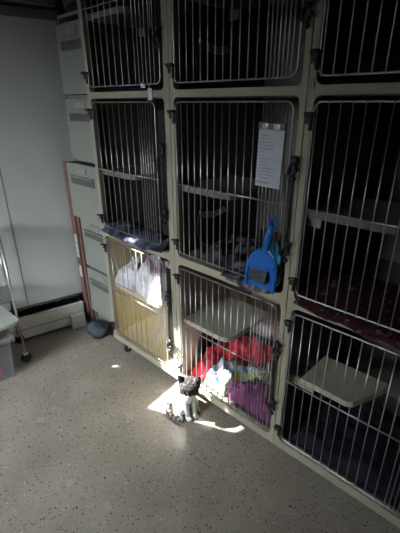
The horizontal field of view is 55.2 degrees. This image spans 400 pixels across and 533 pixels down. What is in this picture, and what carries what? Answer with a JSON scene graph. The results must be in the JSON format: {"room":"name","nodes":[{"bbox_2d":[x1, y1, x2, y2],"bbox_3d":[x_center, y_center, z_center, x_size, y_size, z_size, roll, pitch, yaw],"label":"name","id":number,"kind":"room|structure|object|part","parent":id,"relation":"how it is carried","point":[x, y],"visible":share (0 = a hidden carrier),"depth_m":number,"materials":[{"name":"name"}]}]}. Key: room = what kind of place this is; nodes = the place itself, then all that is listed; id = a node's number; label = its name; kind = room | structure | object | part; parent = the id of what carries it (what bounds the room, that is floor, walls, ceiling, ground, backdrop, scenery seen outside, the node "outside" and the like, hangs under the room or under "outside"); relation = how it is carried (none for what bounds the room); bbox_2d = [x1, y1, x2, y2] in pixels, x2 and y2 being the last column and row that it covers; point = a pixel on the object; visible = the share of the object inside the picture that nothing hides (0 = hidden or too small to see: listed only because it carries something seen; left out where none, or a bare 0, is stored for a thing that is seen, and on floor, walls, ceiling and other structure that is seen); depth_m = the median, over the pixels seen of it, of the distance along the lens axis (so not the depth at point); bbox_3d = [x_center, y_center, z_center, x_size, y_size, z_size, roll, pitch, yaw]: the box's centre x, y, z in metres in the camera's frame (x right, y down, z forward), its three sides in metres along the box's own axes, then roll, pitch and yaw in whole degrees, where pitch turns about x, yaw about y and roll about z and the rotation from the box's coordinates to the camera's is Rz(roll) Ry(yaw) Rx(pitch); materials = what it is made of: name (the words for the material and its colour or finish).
{"room":"veterinary clinic","nodes":[
{"label":"veterinary clinic","id":0,"kind":"room"},
{"bbox_2d":[0,0,85,313],"bbox_3d":[-2.447,-0.489,1.374,3.950,2.750,0.015,-15,27,-30],"label":"wall","id":1,"kind":"structure","parent":0,"point":[80,296],"depth_m":2.16,"materials":[{"name":"grey paint"}]},
{"bbox_2d":[0,0,54,9],"bbox_3d":[-1.120,-1.493,1.819,0.760,0.370,0.108,-15,27,-30],"label":"trim","id":2,"kind":"structure","parent":1,"relation":"attached to","point":[39,4],"depth_m":2.00,"materials":[{"name":"paint"}]},
{"bbox_2d":[0,5,82,311],"bbox_3d":[-1.059,-0.545,2.284,0.630,1.710,0.060,-15,27,-30],"label":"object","id":3,"kind":"structure","parent":1,"relation":"in","point":[36,230],"depth_m":2.28,"materials":[{"name":"white paint"}]},
{"bbox_3d":[-1.063,-1.312,1.952,0.630,0.040,0.060,-15,27,-30],"label":"head rail","id":4,"kind":"part","parent":3,"relation":"part of","materials":[{"name":"grey metal"}]},
{"bbox_3d":[-1.056,0.235,2.621,0.630,0.009,0.050,-15,27,-30],"label":"rail","id":5,"kind":"part","parent":3,"relation":"part of","materials":[{"name":"metal"}]},
{"bbox_2d":[60,0,65,13],"bbox_3d":[-0.816,-1.107,2.785,0.080,2.750,0.580,21,31,39],"label":"wall","id":6,"kind":"structure","parent":0,"point":[61,2],"depth_m":2.43,"materials":[{"name":"grey paint"}]},
{"bbox_2d":[53,0,74,158],"bbox_3d":[-0.930,-0.977,2.487,0.365,2.750,0.048,21,31,39],"label":"wall","id":7,"kind":"structure","parent":0,"point":[57,1],"depth_m":2.15,"materials":[{"name":"grey paint"}]},
{"bbox_2d":[62,0,77,12],"bbox_3d":[-0.727,-1.625,2.058,0.276,0.464,0.136,21,31,39],"label":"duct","id":8,"kind":"object","parent":7,"relation":"attached to","point":[69,5],"visible":0.56,"depth_m":2.06,"materials":[{"name":"grey metal"}]},
{"bbox_2d":[0,314,399,532],"bbox_3d":[-1.095,1.141,1.130,7.600,0.060,5.500,21,31,39],"label":"floor","id":9,"kind":"structure","parent":0,"point":[89,443],"depth_m":1.69,"materials":[{"name":"concrete"}]},
{"bbox_2d":[0,236,31,361],"bbox_3d":[-1.440,0.249,2.087,0.814,0.819,0.291,-15,27,-30],"label":"utility cart","id":10,"kind":"object","parent":9,"relation":"on","point":[26,356],"visible":1,"depth_m":2.28,"materials":[{"name":"silver metal"}]},
{"bbox_2d":[0,285,12,304],"bbox_3d":[-1.440,0.241,2.081,0.762,0.012,0.247,-15,27,-30],"label":"wire shelf","id":11,"kind":"object","parent":10,"relation":"attached to","point":[6,286],"depth_m":2.23,"materials":[{"name":"silver metal"}]},
{"bbox_3d":[-1.192,0.100,2.352,0.013,0.758,0.013,21,31,39],"label":"post","id":12,"kind":"part","parent":10,"relation":"part of","materials":[{"name":"silver metal"}]},
{"bbox_2d":[0,295,85,347],"bbox_3d":[-1.274,0.414,2.487,1.030,0.200,0.168,-15,27,-30],"label":"baseboard heater","id":13,"kind":"object","parent":9,"relation":"on","point":[35,321],"visible":0.8,"depth_m":2.60,"materials":[{"name":"white metal"}]},
{"bbox_2d":[15,296,78,316],"bbox_3d":[-1.288,0.346,2.481,1.010,0.027,0.089,-15,27,-30],"label":"grille","id":14,"kind":"object","parent":13,"relation":"attached to","point":[30,311],"depth_m":2.63,"materials":[{"name":"black plastic"}]},
{"bbox_2d":[62,161,91,321],"bbox_3d":[-0.794,-0.132,2.583,0.078,1.118,0.082,21,31,39],"label":"cardboard box","id":15,"kind":"object","parent":9,"relation":"on","point":[73,218],"visible":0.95,"depth_m":2.55,"materials":[{"name":"cardboard"}]},
{"bbox_2d":[55,10,112,330],"bbox_3d":[-0.465,-0.478,2.430,0.336,1.875,0.630,21,31,39],"label":"filing cabinet","id":16,"kind":"object","parent":9,"relation":"on","point":[82,173],"visible":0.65,"depth_m":2.17,"materials":[{"name":"grey metal"}]},
{"bbox_3d":[-0.652,-1.149,1.931,0.250,0.008,0.016,21,31,39],"label":"handle","id":17,"kind":"part","parent":16,"relation":"part of","materials":[{"name":"grey paint"}]},
{"bbox_3d":[-0.639,-1.071,1.979,0.328,0.326,0.020,21,31,39],"label":"drawer","id":18,"kind":"part","parent":16,"relation":"part of","materials":[{"name":"grey paint"}]},
{"bbox_3d":[-0.650,-0.833,2.068,0.250,0.008,0.016,21,31,39],"label":"handle","id":19,"kind":"part","parent":16,"relation":"part of","materials":[{"name":"grey paint"}]},
{"bbox_3d":[-0.637,-0.755,2.116,0.328,0.326,0.020,21,31,39],"label":"drawer","id":20,"kind":"part","parent":16,"relation":"part of","materials":[{"name":"grey paint"}]},
{"bbox_3d":[-0.678,-0.505,2.176,0.250,0.008,0.016,21,31,39],"label":"handle","id":21,"kind":"part","parent":16,"relation":"part of","materials":[{"name":"grey paint"}]},
{"bbox_3d":[-0.546,-0.477,2.338,0.328,0.326,0.364,21,31,39],"label":"drawer","id":22,"kind":"part","parent":16,"relation":"part of","materials":[{"name":"grey paint"}]},
{"bbox_3d":[-0.647,-0.202,2.341,0.250,0.008,0.016,21,31,39],"label":"handle","id":23,"kind":"part","parent":16,"relation":"part of","materials":[{"name":"grey paint"}]},
{"bbox_3d":[-0.635,-0.123,2.389,0.328,0.326,0.020,21,31,39],"label":"drawer","id":24,"kind":"part","parent":16,"relation":"part of","materials":[{"name":"grey paint"}]},
{"bbox_3d":[-0.646,0.114,2.477,0.250,0.008,0.016,21,31,39],"label":"handle","id":25,"kind":"part","parent":16,"relation":"part of","materials":[{"name":"grey paint"}]},
{"bbox_3d":[-0.633,0.192,2.525,0.328,0.326,0.020,21,31,39],"label":"drawer","id":26,"kind":"part","parent":16,"relation":"part of","materials":[{"name":"grey paint"}]},
{"bbox_2d":[76,216,95,320],"bbox_3d":[-0.660,-0.146,2.663,0.058,1.078,0.362,21,31,39],"label":"cardboard box","id":27,"kind":"object","parent":9,"relation":"on","point":[93,316],"visible":0.15,"depth_m":2.58,"materials":[{"name":"cardboard"}]},
{"bbox_2d":[86,319,108,338],"bbox_3d":[-0.694,0.416,2.598,0.170,0.105,0.142,21,31,39],"label":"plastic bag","id":28,"kind":"object","parent":9,"relation":"on","point":[98,329],"visible":1,"depth_m":2.56,"materials":[{"name":"blue plastic"}]},
{"bbox_2d":[77,0,178,379],"bbox_3d":[-0.134,-0.497,2.049,0.604,2.210,0.666,21,31,39],"label":"cage","id":29,"kind":"object","parent":9,"relation":"on","point":[123,41],"visible":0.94,"depth_m":1.98,"materials":[{"name":"beige metal"}]},
{"bbox_3d":[-0.348,-1.087,1.562,0.530,0.635,0.006,21,31,39],"label":"door","id":30,"kind":"part","parent":29,"relation":"part of","materials":[{"name":"metal"}]},
{"bbox_2d":[87,6,160,28],"bbox_3d":[-0.306,-1.163,1.794,0.280,0.024,0.340,21,31,39],"label":"shelf","id":31,"kind":"object","parent":29,"relation":"attached to","point":[128,20],"depth_m":1.75,"materials":[{"name":"beige plastic"}]},
{"bbox_3d":[-0.327,-0.622,2.238,0.008,2.130,0.590,21,31,39],"label":"panel","id":32,"kind":"part","parent":29,"relation":"part of","materials":[{"name":"metal"}]},
{"bbox_3d":[-0.360,-0.453,1.853,0.486,0.637,0.006,21,31,39],"label":"door","id":33,"kind":"part","parent":29,"relation":"part of","materials":[{"name":"metal"}]},
{"bbox_2d":[99,81,162,91],"bbox_3d":[-0.192,-0.863,1.829,0.510,0.056,0.365,21,31,39],"label":"blanket","id":34,"kind":"object","parent":29,"relation":"on","point":[159,86],"visible":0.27,"depth_m":1.74,"materials":[{"name":"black fabric"}]},
{"bbox_2d":[103,163,160,179],"bbox_3d":[-0.303,-0.518,2.073,0.280,0.024,0.340,21,31,39],"label":"shelf","id":35,"kind":"object","parent":29,"relation":"attached to","point":[126,165],"depth_m":2.03,"materials":[{"name":"beige plastic"}]},
{"bbox_2d":[101,220,169,252],"bbox_3d":[-0.304,-0.167,2.022,0.504,0.069,0.195,21,31,39],"label":"blanket","id":36,"kind":"object","parent":29,"relation":"in","point":[142,244],"visible":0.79,"depth_m":1.98,"materials":[{"name":"blue fabric"}]},
{"bbox_3d":[-0.354,0.190,2.128,0.495,0.619,0.006,21,31,39],"label":"door","id":37,"kind":"part","parent":29,"relation":"part of","materials":[{"name":"metal"}]},
{"bbox_2d":[115,282,167,307],"bbox_3d":[-0.246,0.116,2.291,0.430,0.024,0.340,21,31,39],"label":"shelf","id":38,"kind":"object","parent":29,"relation":"attached to","point":[117,285],"depth_m":2.18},
{"bbox_2d":[115,253,170,305],"bbox_3d":[-0.257,-0.001,2.222,0.435,0.241,0.294,21,31,39],"label":"plastic bags","id":39,"kind":"object","parent":29,"relation":"on","point":[166,262],"visible":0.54,"depth_m":2.12},
{"bbox_2d":[147,86,152,99],"bbox_3d":[-0.207,-0.713,1.572,0.028,0.056,0.007,21,31,39],"label":"tag","id":40,"kind":"object","parent":29,"relation":"attached to","point":[150,97],"visible":1,"depth_m":1.57,"materials":[{"name":"paper"}]},
{"bbox_3d":[-0.158,-0.395,1.679,0.042,0.541,0.004,21,31,39],"label":"latch plate","id":41,"kind":"part","parent":29,"relation":"part of","materials":[{"name":"black plastic"}]},
{"bbox_3d":[-0.151,0.248,1.954,0.033,0.523,0.004,21,31,39],"label":"latch plate","id":42,"kind":"part","parent":29,"relation":"part of","materials":[{"name":"black plastic"}]},
{"bbox_2d":[164,375,200,422],"bbox_3d":[-0.090,0.622,1.911,0.167,0.266,0.213,-14,27,-29],"label":"kitten","id":43,"kind":"object","parent":9,"relation":"on","point":[183,394],"visible":1,"depth_m":1.89},
{"bbox_2d":[165,0,316,442],"bbox_3d":[0.308,-0.332,1.661,0.612,2.210,0.666,21,31,39],"label":"cage","id":44,"kind":"object","parent":9,"relation":"on","point":[233,66],"visible":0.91,"depth_m":1.69,"materials":[{"name":"beige metal"}]},
{"bbox_3d":[0.111,-0.457,1.853,0.008,2.130,0.590,21,31,39],"label":"panel","id":45,"kind":"part","parent":44,"relation":"part of","materials":[{"name":"metal"}]},
{"bbox_2d":[188,234,263,269],"bbox_3d":[0.159,-0.093,1.814,0.235,0.050,0.386,21,31,39],"label":"blanket","id":46,"kind":"object","parent":44,"relation":"on","point":[244,239],"visible":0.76,"depth_m":1.75,"materials":[{"name":"grey fabric"}]},
{"bbox_2d":[181,175,272,199],"bbox_3d":[0.137,-0.353,1.687,0.285,0.024,0.340,21,31,39],"label":"shelf","id":47,"kind":"object","parent":44,"relation":"attached to","point":[231,188],"depth_m":1.64,"materials":[{"name":"beige plastic"}]},
{"bbox_2d":[184,295,269,341],"bbox_3d":[0.139,0.261,1.952,0.285,0.024,0.340,21,31,39],"label":"shelf","id":48,"kind":"object","parent":44,"relation":"attached to","point":[248,307],"depth_m":1.93,"materials":[{"name":"beige plastic"}]},
{"bbox_3d":[0.099,0.360,1.730,0.538,0.619,0.006,21,31,39],"label":"door","id":49,"kind":"part","parent":44,"relation":"part of","materials":[{"name":"metal"}]},
{"bbox_2d":[190,335,274,379],"bbox_3d":[0.193,0.489,2.103,0.263,0.131,0.454,21,31,39],"label":"blanket","id":50,"kind":"object","parent":44,"relation":"on","point":[226,345],"visible":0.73,"depth_m":2.13,"materials":[{"name":"red fabric"}]},
{"bbox_3d":[0.096,-0.282,1.452,0.538,0.637,0.006,21,31,39],"label":"door","id":51,"kind":"part","parent":44,"relation":"part of","materials":[{"name":"metal"}]},
{"bbox_3d":[0.093,-0.922,1.175,0.538,0.635,0.006,21,31,39],"label":"door","id":52,"kind":"part","parent":44,"relation":"part of","materials":[{"name":"metal"}]},
{"bbox_2d":[204,356,272,395],"bbox_3d":[0.225,0.569,1.941,0.358,0.114,0.240,21,31,39],"label":"blanket","id":53,"kind":"object","parent":44,"relation":"on","point":[212,374],"visible":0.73,"depth_m":1.96,"materials":[{"name":"fabric"}]},
{"bbox_2d":[187,0,293,10],"bbox_3d":[0.134,-0.998,1.407,0.285,0.024,0.340,21,31,39],"label":"shelf","id":54,"kind":"object","parent":44,"relation":"attached to","point":[196,3],"depth_m":1.48,"materials":[{"name":"beige plastic"}]},
{"bbox_2d":[229,376,271,423],"bbox_3d":[0.278,0.603,1.833,0.250,0.136,0.140,21,31,39],"label":"blanket","id":55,"kind":"object","parent":44,"relation":"in","point":[244,384],"visible":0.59,"depth_m":1.81,"materials":[{"name":"purple fabric"}]},
{"bbox_2d":[220,259,284,293],"bbox_3d":[0.245,0.032,1.565,0.243,0.067,0.237,21,31,39],"label":"blanket","id":56,"kind":"object","parent":44,"relation":"in","point":[238,280],"visible":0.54,"depth_m":1.53,"materials":[{"name":"grey fabric"}]},
{"bbox_2d":[244,217,277,293],"bbox_3d":[0.220,-0.047,1.369,0.141,0.285,0.026,21,31,39],"label":"dustpan","id":57,"kind":"object","parent":44,"relation":"hanging from","point":[263,257],"visible":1,"depth_m":1.36,"materials":[{"name":"blue plastic"}]},
{"bbox_2d":[248,264,267,284],"bbox_3d":[0.215,0.029,1.402,0.082,0.063,0.018,21,31,39],"label":"brush","id":58,"kind":"object","parent":57,"relation":"in","point":[260,275],"visible":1,"depth_m":1.39,"materials":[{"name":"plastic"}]},
{"bbox_3d":[0.239,-0.107,1.323,0.057,0.138,0.026,21,31,39],"label":"handle","id":59,"kind":"part","parent":57,"relation":"part of","materials":[{"name":"blue plastic"}]},
{"bbox_2d":[255,117,286,189],"bbox_3d":[0.231,-0.370,1.255,0.102,0.220,0.020,22,32,39],"label":"paper sheet","id":60,"kind":"object","parent":44,"relation":"attached to","point":[271,138],"visible":1,"depth_m":1.25,"materials":[{"name":"white paper"}]},
{"bbox_2d":[270,241,285,265],"bbox_3d":[0.358,-0.074,1.741,0.135,0.071,0.180,21,31,39],"label":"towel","id":61,"kind":"object","parent":44,"relation":"on","point":[275,242],"visible":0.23,"depth_m":1.68,"materials":[{"name":"teal fabric"}]},
{"bbox_3d":[0.530,-0.465,1.866,0.594,2.130,0.010,21,31,39],"label":"panel","id":62,"kind":"part","parent":44,"relation":"part of","materials":[{"name":"metal"}]},
{"bbox_2d":[273,0,399,527],"bbox_3d":[0.741,-0.169,1.280,0.603,2.210,0.666,21,31,39],"label":"cage","id":63,"kind":"object","parent":9,"relation":"on","point":[347,218],"visible":0.88,"depth_m":1.39,"materials":[{"name":"beige metal"}]},
{"bbox_2d":[307,73,314,88],"bbox_3d":[0.320,-0.533,1.101,0.020,0.041,0.007,21,31,39],"label":"tag","id":64,"kind":"object","parent":63,"relation":"attached to","point":[311,81],"visible":1,"depth_m":1.10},
{"bbox_3d":[0.532,0.523,1.349,0.538,0.619,0.006,21,31,39],"label":"door","id":65,"kind":"part","parent":63,"relation":"part of","materials":[{"name":"metal"}]},
{"bbox_2d":[287,397,399,510],"bbox_3d":[0.727,0.725,1.641,0.520,0.062,0.465,21,31,39],"label":"blanket","id":66,"kind":"object","parent":63,"relation":"on","point":[393,446],"visible":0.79,"depth_m":1.60,"materials":[{"name":"blue fabric"}]},
{"bbox_2d":[300,356,387,407],"bbox_3d":[0.560,0.457,1.493,0.260,0.024,0.200,21,31,39],"label":"shelf","id":67,"kind":"object","parent":63,"relation":"attached to","point":[360,381],"depth_m":1.48,"materials":[{"name":"beige plastic"}]},
{"bbox_2d":[293,268,399,349],"bbox_3d":[0.648,0.134,1.303,0.529,0.082,0.384,21,31,39],"label":"blanket","id":68,"kind":"object","parent":63,"relation":"in","point":[367,329],"visible":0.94,"depth_m":1.29,"materials":[{"name":"red fabric"}]},
{"bbox_3d":[0.529,-0.119,1.071,0.538,0.637,0.006,21,31,39],"label":"door","id":69,"kind":"part","parent":63,"relation":"part of","materials":[{"name":"metal"}]},
{"bbox_2d":[306,195,399,233],"bbox_3d":[0.565,-0.181,1.285,0.300,0.024,0.300,21,31,39],"label":"shelf","id":70,"kind":"object","parent":63,"relation":"attached to","point":[357,202],"depth_m":1.26,"materials":[{"name":"beige plastic"}]},
{"bbox_3d":[0.526,-0.759,0.794,0.538,0.635,0.006,21,31,39],"label":"door","id":71,"kind":"part","parent":63,"relation":"part of","materials":[{"name":"metal"}]},
{"bbox_2d":[333,56,399,83],"bbox_3d":[0.726,-0.564,1.089,0.520,0.088,0.450,21,31,39],"label":"blanket","id":72,"kind":"object","parent":63,"relation":"on","point":[394,61],"visible":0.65,"depth_m":1.06,"materials":[{"name":"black fabric"}]},
{"bbox_3d":[0.967,-0.300,1.482,0.595,2.130,0.010,21,31,39],"label":"panel","id":73,"kind":"part","parent":63,"relation":"part of","materials":[{"name":"metal"}]},
{"bbox_3d":[-1.344,0.537,2.107,0.566,0.274,0.316,-19,30,-36],"label":"storage bin","id":74,"kind":"object","parent":9,"relation":"on","visible":0},
{"bbox_2d":[0,305,18,330],"bbox_3d":[-1.296,0.346,2.116,0.325,0.021,0.468,19,32,38],"label":"lid","id":75,"kind":"object","parent":74,"relation":"on","point":[7,319],"visible":1,"depth_m":2.18,"materials":[{"name":"white plastic"}]}
]}

